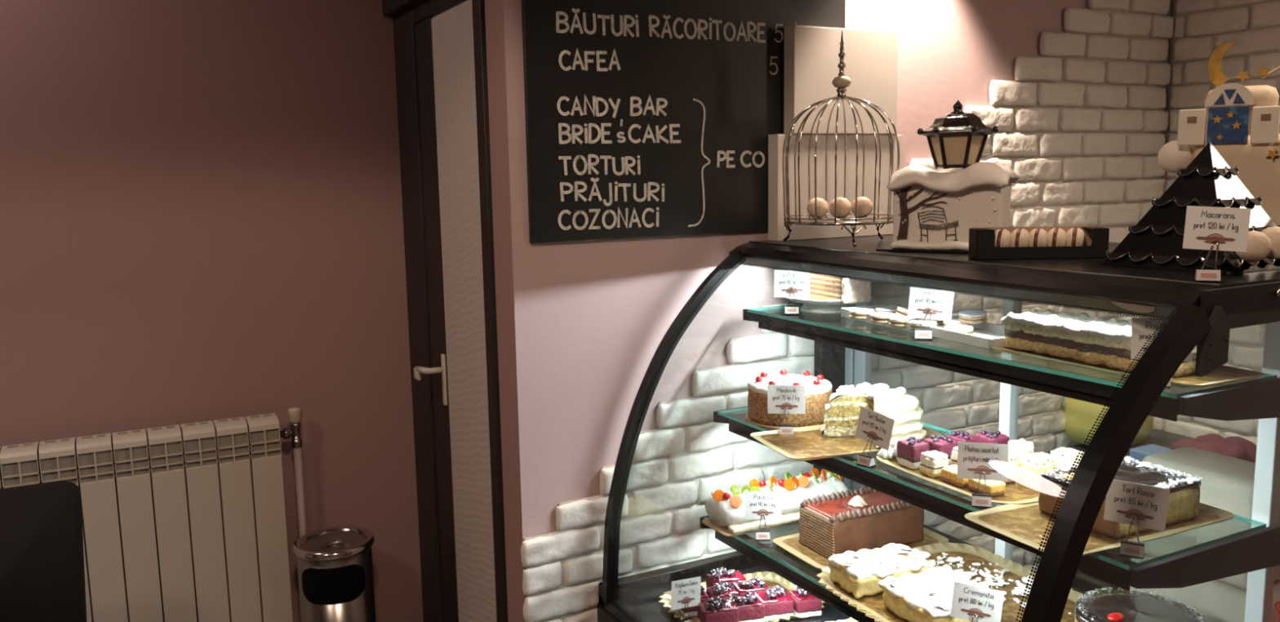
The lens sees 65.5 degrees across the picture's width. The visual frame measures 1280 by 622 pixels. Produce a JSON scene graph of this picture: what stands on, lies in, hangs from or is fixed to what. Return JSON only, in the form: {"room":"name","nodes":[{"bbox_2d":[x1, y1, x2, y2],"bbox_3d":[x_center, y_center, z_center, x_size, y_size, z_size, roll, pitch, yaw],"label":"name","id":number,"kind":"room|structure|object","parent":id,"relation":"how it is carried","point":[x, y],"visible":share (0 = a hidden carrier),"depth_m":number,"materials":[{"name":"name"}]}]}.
{"room":"cake shop","nodes":[
{"label":"cake shop","id":0,"kind":"room"},
{"bbox_2d":[0,0,423,621],"bbox_3d":[-2.104,0.001,2.239,3.173,2.650,0.100,-5,9,-28],"label":"wall","id":1,"kind":"structure","parent":0,"point":[202,217],"depth_m":2.67,"materials":[{"name":"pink paint"}]},
{"bbox_2d":[0,407,306,621],"bbox_3d":[-1.318,0.754,2.624,0.866,0.924,0.141,-5,9,-28],"label":"radiator","id":2,"kind":"object","parent":1,"relation":"attached to","point":[188,522],"visible":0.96,"depth_m":2.59,"materials":[{"name":"beige metal"}]},
{"bbox_2d":[6,443,32,448],"bbox_3d":[-1.528,0.332,2.451,0.054,0.001,0.022,-5,9,-28],"label":"vent","id":3,"kind":"object","parent":2,"relation":"attached to","point":[25,445],"depth_m":2.45,"materials":[{"name":"beige metal"}]},
{"bbox_2d":[44,438,70,444],"bbox_3d":[-1.458,0.326,2.489,0.054,0.001,0.022,-5,9,-28],"label":"vent","id":4,"kind":"object","parent":2,"relation":"attached to","point":[65,440],"depth_m":2.49,"materials":[{"name":"beige metal"}]},
{"bbox_2d":[81,434,106,439],"bbox_3d":[-1.387,0.319,2.526,0.054,0.001,0.022,-5,9,-28],"label":"vent","id":5,"kind":"object","parent":2,"relation":"attached to","point":[99,436],"depth_m":2.52,"materials":[{"name":"beige"}]},
{"bbox_2d":[432,0,1174,621],"bbox_3d":[0.602,-0.178,3.168,2.508,2.650,0.987,-5,9,-28],"label":"wall","id":6,"kind":"structure","parent":0,"point":[1074,91],"depth_m":2.45,"materials":[{"name":"pink paint"}]},
{"bbox_2d":[382,0,508,621],"bbox_3d":[-0.510,0.146,2.616,0.097,2.200,0.773,-5,9,-28],"label":"door","id":7,"kind":"structure","parent":6,"relation":"in","point":[441,68],"depth_m":2.58,"materials":[{"name":"black wood"}]},
{"bbox_2d":[521,0,845,243],"bbox_3d":[0.134,-0.605,2.318,0.867,0.852,0.013,-5,9,-28],"label":"chalkboard","id":8,"kind":"object","parent":6,"relation":"attached to","point":[644,118],"visible":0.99,"depth_m":2.28,"materials":[{"name":"black"}]},
{"bbox_2d":[1152,0,1279,446],"bbox_3d":[2.751,0.048,1.284,0.123,2.650,4.440,-5,9,-28],"label":"wall","id":9,"kind":"structure","parent":0,"point":[1201,26],"depth_m":2.99,"materials":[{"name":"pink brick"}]},
{"bbox_3d":[0.167,1.582,0.583,5.580,0.100,5.500,-5,9,-28],"label":"floor","id":10,"kind":"structure","parent":0,"visible":0},
{"bbox_2d":[0,480,86,621],"bbox_3d":[-1.255,0.880,1.866,0.430,0.982,0.445,-5,9,-28],"label":"chair","id":11,"kind":"object","parent":10,"relation":"on","point":[42,573],"visible":1,"depth_m":2.04,"materials":[{"name":"black leather"}]},
{"bbox_2d":[293,526,376,621],"bbox_3d":[-0.828,0.929,2.752,0.214,0.624,0.214,-4,9,-20],"label":"bin","id":12,"kind":"object","parent":10,"relation":"on","point":[335,565],"visible":1,"depth_m":2.65,"materials":[{"name":"silver metal"}]},
{"bbox_2d":[596,234,1279,621],"bbox_3d":[0.629,0.596,2.053,1.038,1.426,1.200,-5,9,-28],"label":"display case","id":13,"kind":"object","parent":10,"relation":"on","point":[1202,314],"visible":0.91,"depth_m":1.66,"materials":[{"name":"black metal"}]},
{"bbox_2d":[658,571,825,621],"bbox_3d":[0.233,0.671,2.289,0.352,0.016,0.267,-5,9,-24],"label":"cake tray","id":14,"kind":"object","parent":13,"relation":"on","point":[771,580],"visible":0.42,"depth_m":2.38,"materials":[{"name":"gold metal"}]},
{"bbox_2d":[671,576,701,621],"bbox_3d":[0.103,0.640,2.181,0.089,0.113,0.022,-7,10,-36],"label":"price card","id":15,"kind":"object","parent":14,"relation":"on","point":[685,593],"visible":1,"depth_m":2.18,"materials":[{"name":"white paper"}]},
{"bbox_2d":[678,584,709,617],"bbox_3d":[0.120,0.653,2.253,0.063,0.059,0.056,-3,8,-14],"label":"slice","id":16,"kind":"object","parent":14,"relation":"on","point":[692,611],"visible":0.16,"depth_m":2.23,"materials":[{"name":"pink food"}]},
{"bbox_2d":[697,596,738,621],"bbox_3d":[0.171,0.662,2.183,0.081,0.059,0.057,-3,8,-14],"label":"slice","id":17,"kind":"object","parent":14,"relation":"on","point":[714,610],"visible":1,"depth_m":2.16,"materials":[{"name":"pink food"}]},
{"bbox_2d":[706,581,738,599],"bbox_3d":[0.188,0.651,2.262,0.064,0.059,0.057,-3,8,-14],"label":"slice","id":18,"kind":"object","parent":14,"relation":"on","point":[721,590],"visible":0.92,"depth_m":2.25,"materials":[{"name":"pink food"}]},
{"bbox_2d":[706,567,746,588],"bbox_3d":[0.203,0.639,2.341,0.088,0.059,0.053,-3,8,-14],"label":"slice","id":19,"kind":"object","parent":14,"relation":"on","point":[730,576],"visible":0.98,"depth_m":2.33,"materials":[{"name":"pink food"}]},
{"bbox_2d":[727,591,764,621],"bbox_3d":[0.234,0.658,2.205,0.073,0.059,0.056,-3,8,-14],"label":"slice","id":20,"kind":"object","parent":14,"relation":"on","point":[751,609],"visible":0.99,"depth_m":2.18,"materials":[{"name":"pink food"}]},
{"bbox_2d":[732,577,768,596],"bbox_3d":[0.255,0.646,2.288,0.077,0.059,0.056,-3,8,-14],"label":"slice","id":21,"kind":"object","parent":14,"relation":"on","point":[753,584],"visible":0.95,"depth_m":2.27,"materials":[{"name":"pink food"}]},
{"bbox_2d":[752,586,793,621],"bbox_3d":[0.298,0.653,2.231,0.078,0.059,0.062,-3,8,-14],"label":"slice","id":22,"kind":"object","parent":14,"relation":"on","point":[778,604],"visible":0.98,"depth_m":2.21,"materials":[{"name":"pink food"}]},
{"bbox_2d":[789,585,822,618],"bbox_3d":[0.372,0.651,2.237,0.061,0.059,0.052,-3,8,-14],"label":"slice","id":23,"kind":"object","parent":14,"relation":"on","point":[805,603],"visible":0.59,"depth_m":2.22,"materials":[{"name":"pink food"}]},
{"bbox_2d":[702,518,799,536],"bbox_3d":[0.338,0.497,2.425,0.375,0.003,0.125,-5,9,-27],"label":"cake board","id":24,"kind":"object","parent":13,"relation":"on","point":[725,531],"visible":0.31,"depth_m":2.34,"materials":[{"name":"gold metal"}]},
{"bbox_2d":[704,467,850,534],"bbox_3d":[0.343,0.448,2.421,0.378,0.094,0.144,-5,9,-27],"label":"cake","id":25,"kind":"object","parent":24,"relation":"on","point":[726,508],"visible":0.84,"depth_m":2.38,"materials":[{"name":"white food"}]},
{"bbox_2d":[744,492,781,541],"bbox_3d":[0.281,0.467,2.266,0.084,0.110,0.022,-1,8,2],"label":"price card","id":26,"kind":"object","parent":13,"relation":"on","point":[760,506],"visible":1,"depth_m":2.27,"materials":[{"name":"white paper"}]},
{"bbox_2d":[704,516,840,597],"bbox_3d":[0.583,0.555,2.026,0.378,0.007,1.103,-5,9,-28],"label":"shelf","id":27,"kind":"object","parent":13,"relation":"attached to","point":[802,572],"depth_m":2.17,"materials":[{"name":"clear glass"}]},
{"bbox_2d":[744,413,824,429],"bbox_3d":[0.347,0.249,2.320,0.204,0.003,0.204,-5,9,-28],"label":"cake board","id":28,"kind":"object","parent":13,"relation":"on","point":[746,417],"visible":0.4,"depth_m":2.26,"materials":[{"name":"gold metal"}]},
{"bbox_2d":[747,368,832,427],"bbox_3d":[0.348,0.199,2.315,0.198,0.100,0.197,-5,9,-28],"label":"cake","id":29,"kind":"object","parent":28,"relation":"on","point":[818,389],"visible":0.83,"depth_m":2.25,"materials":[{"name":"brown food"}]},
{"bbox_2d":[773,270,809,315],"bbox_3d":[0.352,-0.043,2.302,0.082,0.102,0.022,0,8,9],"label":"price card","id":30,"kind":"object","parent":13,"relation":"on","point":[787,283],"visible":1,"depth_m":2.30,"materials":[{"name":"white paper"}]},
{"bbox_2d":[782,293,873,313],"bbox_3d":[0.444,-0.021,2.366,0.220,0.036,0.220,-5,9,-28],"label":"cake stand","id":31,"kind":"object","parent":13,"relation":"on","point":[810,304],"visible":0.52,"depth_m":2.31,"materials":[{"name":"white"}]},
{"bbox_2d":[808,272,871,303],"bbox_3d":[0.461,-0.066,2.326,0.082,0.078,0.160,-5,9,-26],"label":"cake","id":32,"kind":"object","parent":31,"relation":"on","point":[824,287],"visible":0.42,"depth_m":2.27,"materials":[{"name":"beige food"}]},
{"bbox_2d":[768,133,902,240],"bbox_3d":[0.499,-0.317,2.522,0.396,0.258,0.041,-5,9,-28],"label":"carton","id":33,"kind":"object","parent":13,"relation":"on","point":[777,231],"visible":0.79,"depth_m":2.48,"materials":[{"name":"beige"}]},
{"bbox_2d":[783,22,898,133],"bbox_3d":[0.506,-0.575,2.486,0.329,0.262,0.043,-5,9,-28],"label":"carton","id":34,"kind":"object","parent":33,"relation":"on","point":[811,60],"visible":0.77,"depth_m":2.45,"materials":[{"name":"beige cardboard"}]},
{"bbox_2d":[782,29,899,247],"bbox_3d":[0.462,-0.401,2.301,0.270,0.486,0.268,1,8,16],"label":"birdcage","id":35,"kind":"object","parent":13,"relation":"on","point":[841,82],"visible":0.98,"depth_m":2.27,"materials":[{"name":"silver metal"}]},
{"bbox_2d":[806,197,828,218],"bbox_3d":[0.413,-0.239,2.309,0.050,0.050,0.034,-2,8,-5],"label":"ball","id":36,"kind":"object","parent":35,"relation":"on","point":[822,205],"visible":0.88,"depth_m":2.30,"materials":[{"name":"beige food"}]},
{"bbox_2d":[829,196,851,218],"bbox_3d":[0.464,-0.240,2.305,0.049,0.049,0.034,1,8,13],"label":"ball","id":37,"kind":"object","parent":35,"relation":"on","point":[843,205],"visible":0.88,"depth_m":2.29,"materials":[{"name":"beige food"}]},
{"bbox_2d":[850,196,873,217],"bbox_3d":[0.513,-0.239,2.300,0.049,0.050,0.034,4,9,30],"label":"macaron","id":38,"kind":"object","parent":35,"relation":"on","point":[864,206],"visible":0.84,"depth_m":2.29,"materials":[{"name":"beige food"}]},
{"bbox_2d":[750,424,946,461],"bbox_3d":[0.448,0.273,2.124,0.384,0.008,0.224,-4,8,-18],"label":"cake tray","id":39,"kind":"object","parent":13,"relation":"on","point":[806,443],"visible":0.6,"depth_m":2.09,"materials":[{"name":"gold metal"}]},
{"bbox_2d":[767,385,805,434],"bbox_3d":[0.321,0.217,2.176,0.082,0.109,0.022,0,8,7],"label":"price card","id":40,"kind":"object","parent":39,"relation":"on","point":[781,399],"visible":1,"depth_m":2.18,"materials":[{"name":"white paper"}]},
{"bbox_2d":[819,382,926,448],"bbox_3d":[0.506,0.217,2.138,0.207,0.103,0.215,-5,9,-28],"label":"cake","id":41,"kind":"object","parent":39,"relation":"on","point":[842,414],"visible":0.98,"depth_m":2.13,"materials":[{"name":"beige food"}]},
{"bbox_2d":[773,527,948,568],"bbox_3d":[0.496,0.519,2.240,0.359,0.006,0.209,-5,9,-25],"label":"cake tray","id":42,"kind":"object","parent":13,"relation":"on","point":[791,544],"visible":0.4,"depth_m":2.21,"materials":[{"name":"gold metal"}]},
{"bbox_2d":[799,487,924,558],"bbox_3d":[0.499,0.462,2.227,0.262,0.114,0.138,-5,9,-26],"label":"cake","id":43,"kind":"object","parent":42,"relation":"on","point":[868,518],"visible":0.77,"depth_m":2.18,"materials":[{"name":"brown food"}]},
{"bbox_2d":[854,405,894,467],"bbox_3d":[0.452,0.247,1.926,0.022,0.114,0.091,-7,10,-38],"label":"price card","id":44,"kind":"object","parent":13,"relation":"on","point":[876,428],"visible":1,"depth_m":1.93,"materials":[{"name":"white paper"}]},
{"bbox_2d":[875,245,968,253],"bbox_3d":[0.644,-0.130,2.089,0.260,0.004,0.135,4,10,33],"label":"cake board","id":45,"kind":"object","parent":13,"relation":"on","point":[886,248],"visible":0.29,"depth_m":2.05,"materials":[{"name":"black metal"}]},
{"bbox_2d":[886,99,1020,250],"bbox_3d":[0.650,-0.283,2.064,0.245,0.305,0.154,4,10,33],"label":"cake","id":46,"kind":"object","parent":45,"relation":"on","point":[933,210],"visible":0.92,"depth_m":2.03,"materials":[{"name":"beige food"}]},
{"bbox_2d":[840,303,1004,349],"bbox_3d":[0.608,0.027,2.061,0.132,0.020,0.480,-4,9,-22],"label":"serving tray","id":47,"kind":"object","parent":13,"relation":"on","point":[984,334],"visible":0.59,"depth_m":1.95,"materials":[{"name":"white"}]},
{"bbox_2d":[848,308,874,319],"bbox_3d":[0.488,0.005,2.188,0.055,0.019,0.055,7,11,44],"label":"cookie","id":48,"kind":"object","parent":47,"relation":"on","point":[855,313],"visible":0.87,"depth_m":2.17,"materials":[{"name":"brown food"}]},
{"bbox_2d":[871,312,897,324],"bbox_3d":[0.519,0.014,2.119,0.055,0.019,0.055,2,9,21],"label":"cookie","id":49,"kind":"object","parent":47,"relation":"on","point":[876,317],"visible":0.75,"depth_m":2.10,"materials":[{"name":"brown food"}]},
{"bbox_2d":[888,315,915,328],"bbox_3d":[0.545,0.022,2.064,0.055,0.019,0.055,-1,8,1],"label":"cookie","id":50,"kind":"object","parent":47,"relation":"on","point":[900,322],"visible":0.79,"depth_m":2.04,"materials":[{"name":"brown food"}]},
{"bbox_2d":[909,319,937,331],"bbox_3d":[0.572,0.029,2.010,0.055,0.019,0.055,0,8,10],"label":"cookie","id":51,"kind":"object","parent":47,"relation":"on","point":[913,324],"visible":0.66,"depth_m":1.99,"materials":[{"name":"brown food"}]},
{"bbox_2d":[942,318,970,328],"bbox_3d":[0.642,0.027,2.014,0.055,0.019,0.055,7,11,44],"label":"cookie","id":52,"kind":"object","parent":47,"relation":"on","point":[953,321],"visible":0.48,"depth_m":2.00,"materials":[{"name":"brown food"}]},
{"bbox_2d":[958,309,986,324],"bbox_3d":[0.666,0.011,1.990,0.055,0.023,0.055,-9,11,-43],"label":"cookie","id":53,"kind":"object","parent":52,"relation":"on","point":[968,316],"visible":1,"depth_m":1.97,"materials":[{"name":"brown food"}]},
{"bbox_2d":[943,324,973,334],"bbox_3d":[0.621,0.038,1.938,0.055,0.019,0.055,-8,10,-39],"label":"cookie","id":54,"kind":"object","parent":47,"relation":"on","point":[961,328],"visible":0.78,"depth_m":1.92,"materials":[{"name":"brown food"}]},
{"bbox_2d":[907,285,954,339],"bbox_3d":[0.566,0.002,1.936,0.087,0.105,0.022,1,8,12],"label":"price card","id":55,"kind":"object","parent":13,"relation":"on","point":[925,304],"visible":0.98,"depth_m":1.94,"materials":[{"name":"white paper"}]},
{"bbox_2d":[816,542,1083,621],"bbox_3d":[0.621,0.556,1.935,0.435,0.013,0.470,-5,9,-24],"label":"cake tray","id":56,"kind":"object","parent":13,"relation":"on","point":[873,606],"visible":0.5,"depth_m":2.02,"materials":[{"name":"gold metal"}]},
{"bbox_2d":[827,542,936,599],"bbox_3d":[0.489,0.520,2.016,0.196,0.058,0.124,-4,9,-21],"label":"cake","id":57,"kind":"object","parent":56,"relation":"on","point":[860,573],"visible":0.96,"depth_m":1.98,"materials":[{"name":"white food"}]},
{"bbox_2d":[878,564,989,621],"bbox_3d":[0.560,0.539,1.865,0.174,0.059,0.172,-4,9,-22],"label":"cake","id":58,"kind":"object","parent":56,"relation":"on","point":[926,596],"visible":0.73,"depth_m":1.85,"materials":[{"name":"white food"}]},
{"bbox_2d":[950,581,1004,621],"bbox_3d":[0.579,0.526,1.712,0.086,0.112,0.022,3,9,24],"label":"price card","id":59,"kind":"object","parent":56,"relation":"on","point":[972,603],"visible":1,"depth_m":1.71,"materials":[{"name":"white paper"}]},
{"bbox_2d":[935,552,1071,614],"bbox_3d":[0.710,0.546,1.991,0.180,0.005,0.337,-5,9,-28],"label":"crumbs","id":60,"kind":"object","parent":56,"relation":"on","point":[1019,590],"visible":0.65,"depth_m":2.01,"materials":[{"name":"white food"}]},
{"bbox_2d":[876,448,1039,505],"bbox_3d":[0.648,0.302,1.890,0.274,0.007,0.369,-5,9,-26],"label":"cake tray","id":61,"kind":"object","parent":13,"relation":"on","point":[1016,491],"visible":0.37,"depth_m":1.78,"materials":[{"name":"gold metal"}]},
{"bbox_2d":[876,446,897,459],"bbox_3d":[0.493,0.278,1.982,0.041,0.026,0.041,-5,9,-28],"label":"rosette","id":62,"kind":"object","parent":61,"relation":"on","point":[883,454],"visible":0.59,"depth_m":1.97,"materials":[{"name":"white food"}]},
{"bbox_2d":[896,435,928,470],"bbox_3d":[0.528,0.272,1.924,0.043,0.054,0.051,-5,9,-26],"label":"cake slice","id":63,"kind":"object","parent":61,"relation":"on","point":[909,450],"visible":0.94,"depth_m":1.91,"materials":[{"name":"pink food"}]},
{"bbox_2d":[920,450,948,478],"bbox_3d":[0.551,0.286,1.865,0.039,0.044,0.043,-5,9,-26],"label":"cake slice","id":64,"kind":"object","parent":61,"relation":"on","point":[932,462],"visible":0.97,"depth_m":1.85,"materials":[{"name":"white food"}]},
{"bbox_2d":[924,435,957,466],"bbox_3d":[0.584,0.270,1.934,0.045,0.053,0.051,-5,9,-26],"label":"cake slice","id":65,"kind":"object","parent":61,"relation":"on","point":[943,444],"visible":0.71,"depth_m":1.92,"materials":[{"name":"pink food"}]},
{"bbox_2d":[940,464,968,488],"bbox_3d":[0.582,0.301,1.815,0.039,0.026,0.061,-5,9,-26],"label":"cake slice","id":66,"kind":"object","parent":61,"relation":"on","point":[948,473],"visible":0.7,"depth_m":1.81,"materials":[{"name":"yellow food"}]},
{"bbox_2d":[946,431,976,446],"bbox_3d":[0.644,0.265,1.983,0.045,0.048,0.056,-5,9,-26],"label":"cake slice","id":67,"kind":"object","parent":61,"relation":"on","point":[964,437],"visible":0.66,"depth_m":1.98,"materials":[{"name":"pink food"}]},
{"bbox_2d":[968,479,1005,497],"bbox_3d":[0.614,0.309,1.762,0.038,0.023,0.056,-5,9,-26],"label":"cake slice","id":68,"kind":"object","parent":61,"relation":"on","point":[995,488],"visible":0.74,"depth_m":1.74,"materials":[{"name":"yellow food"}]},
{"bbox_2d":[975,430,1008,444],"bbox_3d":[0.689,0.264,1.944,0.045,0.059,0.053,-5,9,-26],"label":"cake slice","id":69,"kind":"object","parent":61,"relation":"on","point":[984,437],"visible":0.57,"depth_m":1.93,"materials":[{"name":"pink food"}]},
{"bbox_2d":[1000,453,1017,483],"bbox_3d":[0.661,0.287,1.824,0.043,0.048,0.047,-5,9,-26],"label":"cake slice","id":70,"kind":"object","parent":61,"relation":"on","point":[1012,464],"visible":0.3,"depth_m":1.81,"materials":[{"name":"white food"}]},
{"bbox_2d":[1008,438,1034,470],"bbox_3d":[0.726,0.273,1.897,0.039,0.053,0.037,-5,9,-26],"label":"cake slice","id":71,"kind":"object","parent":61,"relation":"on","point":[1017,448],"visible":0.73,"depth_m":1.88,"materials":[{"name":"white food"}]},
{"bbox_2d":[1017,453,1054,488],"bbox_3d":[0.718,0.288,1.804,0.045,0.050,0.051,-5,9,-26],"label":"cake slice","id":72,"kind":"object","parent":61,"relation":"on","point":[1031,467],"visible":0.85,"depth_m":1.79,"materials":[{"name":"white food"}]},
{"bbox_2d":[1050,447,1084,471],"bbox_3d":[0.780,0.282,1.817,0.045,0.056,0.052,-7,10,-38],"label":"cake slice","id":73,"kind":"object","parent":61,"relation":"on","point":[1063,456],"visible":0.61,"depth_m":1.80,"materials":[{"name":"white food"}]},
{"bbox_2d":[956,441,1008,508],"bbox_3d":[0.584,0.280,1.695,0.082,0.109,0.022,1,8,16],"label":"price card","id":74,"kind":"object","parent":13,"relation":"on","point":[975,460],"visible":1,"depth_m":1.69,"materials":[{"name":"white paper"}]},
{"bbox_2d":[717,406,1266,570],"bbox_3d":[0.596,0.295,2.000,0.337,0.007,1.103,-5,9,-28],"label":"shelf","id":75,"kind":"object","parent":13,"relation":"attached to","point":[1110,561],"depth_m":1.77,"materials":[{"name":"clear glass"}]},
{"bbox_2d":[746,303,1277,399],"bbox_3d":[0.630,0.051,1.986,0.250,0.007,1.103,-5,9,-28],"label":"shelf","id":76,"kind":"object","parent":13,"relation":"attached to","point":[775,314],"depth_m":1.85,"materials":[{"name":"clear glass"}]},
{"bbox_2d":[968,226,1109,259],"bbox_3d":[0.753,-0.130,1.884,0.241,0.057,0.055,0,8,4],"label":"box","id":77,"kind":"object","parent":13,"relation":"on","point":[981,240],"visible":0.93,"depth_m":1.86,"materials":[{"name":"black"}]},
{"bbox_2d":[994,228,1010,247],"bbox_3d":[0.686,-0.131,1.887,0.035,0.050,0.049,4,10,33],"label":"macaron","id":78,"kind":"object","parent":77,"relation":"in","point":[1002,237],"visible":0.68,"depth_m":1.87,"materials":[{"name":"beige food"}]},
{"bbox_2d":[1010,228,1029,247],"bbox_3d":[0.720,-0.132,1.885,0.035,0.050,0.049,4,10,33],"label":"macaron","id":79,"kind":"object","parent":77,"relation":"in","point":[1019,238],"visible":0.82,"depth_m":1.87,"materials":[{"name":"beige food"}]},
{"bbox_2d":[970,226,1097,246],"bbox_3d":[0.753,-0.131,1.884,0.237,0.055,0.050,0,8,4],"label":"tray","id":80,"kind":"object","parent":77,"relation":"on","point":[983,236],"depth_m":1.89,"materials":[{"name":"black"}]},
{"bbox_2d":[1028,228,1047,246],"bbox_3d":[0.754,-0.132,1.883,0.035,0.050,0.049,4,10,33],"label":"macaron","id":81,"kind":"object","parent":77,"relation":"in","point":[1037,237],"visible":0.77,"depth_m":1.87,"materials":[{"name":"beige food"}]},
{"bbox_2d":[1047,227,1066,246],"bbox_3d":[0.788,-0.132,1.881,0.035,0.050,0.049,4,10,33],"label":"macaron","id":82,"kind":"object","parent":77,"relation":"in","point":[1055,237],"visible":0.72,"depth_m":1.86,"materials":[{"name":"beige food"}]},
{"bbox_2d":[1066,227,1084,246],"bbox_3d":[0.822,-0.132,1.879,0.035,0.050,0.050,3,9,28],"label":"macaron","id":83,"kind":"object","parent":77,"relation":"in","point":[1074,237],"visible":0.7,"depth_m":1.86,"materials":[{"name":"beige food"}]},
{"bbox_2d":[964,497,1234,556],"bbox_3d":[0.750,0.338,1.627,0.399,0.007,0.224,-5,9,-25],"label":"cake tray","id":84,"kind":"object","parent":13,"relation":"on","point":[1025,524],"visible":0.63,"depth_m":1.59,"materials":[{"name":"gold metal"}]},
{"bbox_2d":[1038,456,1202,538],"bbox_3d":[0.786,0.301,1.632,0.205,0.070,0.159,-5,9,-26],"label":"cake","id":85,"kind":"object","parent":84,"relation":"on","point":[1184,491],"visible":0.55,"depth_m":1.61,"materials":[{"name":"black food"}]},
{"bbox_2d":[986,345,1264,388],"bbox_3d":[0.801,0.083,1.684,0.189,0.008,0.424,-5,9,-26],"label":"cake tray","id":86,"kind":"object","parent":13,"relation":"on","point":[1223,375],"visible":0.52,"depth_m":1.56,"materials":[{"name":"gold metal"}]},
{"bbox_2d":[1000,308,1196,377],"bbox_3d":[0.783,0.047,1.692,0.129,0.067,0.345,-5,9,-25],"label":"cake","id":87,"kind":"object","parent":86,"relation":"on","point":[1095,340],"visible":0.59,"depth_m":1.69,"materials":[{"name":"beige food"}]},
{"bbox_2d":[1103,479,1169,559],"bbox_3d":[0.731,0.308,1.468,0.085,0.111,0.022,4,9,32],"label":"price card","id":88,"kind":"object","parent":13,"relation":"on","point":[1136,504],"visible":0.99,"depth_m":1.47,"materials":[{"name":"white paper"}]},
{"bbox_2d":[1130,317,1191,387],"bbox_3d":[0.782,0.062,1.495,0.084,0.103,0.022,4,10,34],"label":"price card","id":89,"kind":"object","parent":13,"relation":"on","point":[1142,328],"visible":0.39,"depth_m":1.51,"materials":[{"name":"white paper"}]},
{"bbox_2d":[1102,141,1279,274],"bbox_3d":[0.957,-0.181,1.682,0.230,0.208,0.230,-5,9,-28],"label":"pyramid","id":90,"kind":"object","parent":13,"relation":"on","point":[1156,242],"visible":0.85,"depth_m":1.65,"materials":[{"name":"black plastic"}]},
{"bbox_2d":[1261,226,1279,259],"bbox_3d":[0.999,-0.107,1.565,0.052,0.052,0.030,2,9,20],"label":"ball","id":91,"kind":"object","parent":90,"relation":"on","point":[1273,233],"visible":0.51,"depth_m":1.56,"materials":[{"name":"beige food"}]},
{"bbox_2d":[1129,554,1279,621],"bbox_3d":[1.098,0.607,1.895,0.160,0.245,0.280,-5,9,-28],"label":"carton","id":92,"kind":"object","parent":13,"relation":"on","point":[1217,601],"visible":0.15,"depth_m":1.81,"materials":[{"name":"white cardboard"}]},
{"bbox_2d":[1142,447,1279,589],"bbox_3d":[1.087,0.384,1.877,0.150,0.200,0.230,-5,9,-28],"label":"carton","id":93,"kind":"object","parent":92,"relation":"on","point":[1227,482],"visible":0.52,"depth_m":1.82,"materials":[{"name":"white cardboard"}]},
{"bbox_2d":[1182,205,1251,282],"bbox_3d":[0.842,-0.098,1.455,0.085,0.111,0.022,2,9,22],"label":"price card","id":94,"kind":"object","parent":13,"relation":"on","point":[1206,228],"visible":1,"depth_m":1.46,"materials":[{"name":"white paper"}]},
{"bbox_2d":[1157,41,1279,225],"bbox_3d":[1.139,-0.315,1.933,0.233,0.396,0.125,4,9,30],"label":"cake","id":95,"kind":"object","parent":13,"relation":"on","point":[1242,122],"visible":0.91,"depth_m":1.87,"materials":[{"name":"beige food"}]},
{"bbox_2d":[1177,108,1205,145],"bbox_3d":[1.058,-0.352,1.908,0.045,0.068,0.008,4,9,30],"label":"shutter","id":96,"kind":"object","parent":95,"relation":"hanging from","point":[1191,126],"depth_m":1.90,"materials":[{"name":"beige"}]},
{"bbox_2d":[1249,105,1279,143],"bbox_3d":[1.162,-0.346,1.848,0.045,0.068,0.008,4,9,30],"label":"shutter","id":97,"kind":"object","parent":95,"relation":"hanging from","point":[1265,120],"depth_m":1.85,"materials":[{"name":"beige"}]},
{"bbox_2d":[1235,230,1271,262],"bbox_3d":[0.950,-0.100,1.541,0.048,0.049,0.030,3,9,24],"label":"ball","id":98,"kind":"object","parent":13,"relation":"on","point":[1259,246],"visible":0.75,"depth_m":1.53,"materials":[{"name":"beige food"}]},
{"bbox_3d":[0.850,0.591,1.697,0.236,0.003,0.236,-5,9,-28],"label":"cake board","id":99,"kind":"object","parent":13,"relation":"on","visible":0},
{"bbox_2d":[1073,586,1205,621],"bbox_3d":[0.851,0.547,1.697,0.206,0.084,0.205,-5,9,-28],"label":"cake","id":100,"kind":"object","parent":99,"relation":"on","point":[1111,606],"visible":0.98,"depth_m":1.71,"materials":[{"name":"black food"}]},
{"bbox_2d":[1048,428,1195,592],"bbox_3d":[1.838,0.861,2.477,0.504,0.740,1.600,-5,9,-28],"label":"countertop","id":101,"kind":"structure","parent":10,"relation":"on","point":[1083,582],"depth_m":3.00,"materials":[{"name":"grey"}]},
{"bbox_2d":[1062,378,1153,445],"bbox_3d":[1.434,0.315,3.057,0.245,0.193,0.204,-5,9,-28],"label":"bucket","id":102,"kind":"object","parent":101,"relation":"on","point":[1081,416],"visible":0.3,"depth_m":3.00,"materials":[{"name":"yellow plastic"}]},
{"bbox_2d":[1048,428,1195,457],"bbox_3d":[1.832,0.515,2.428,0.504,0.040,1.600,-5,9,-28],"label":"countertop","id":103,"kind":"structure","parent":101,"relation":"on","point":[1157,437],"depth_m":3.10,"materials":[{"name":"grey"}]},
{"bbox_2d":[1128,444,1171,462],"bbox_3d":[1.443,0.418,2.800,0.100,0.060,0.080,-5,9,-28],"label":"box","id":104,"kind":"object","parent":101,"relation":"on","point":[1140,453],"visible":0.28,"depth_m":2.79,"materials":[{"name":"blue"}]},
{"bbox_2d":[1169,433,1256,462],"bbox_3d":[1.597,0.399,2.765,0.208,0.102,0.176,-4,9,-22],"label":"cloth","id":105,"kind":"object","parent":101,"relation":"on","point":[1238,447],"visible":0.45,"depth_m":2.73,"materials":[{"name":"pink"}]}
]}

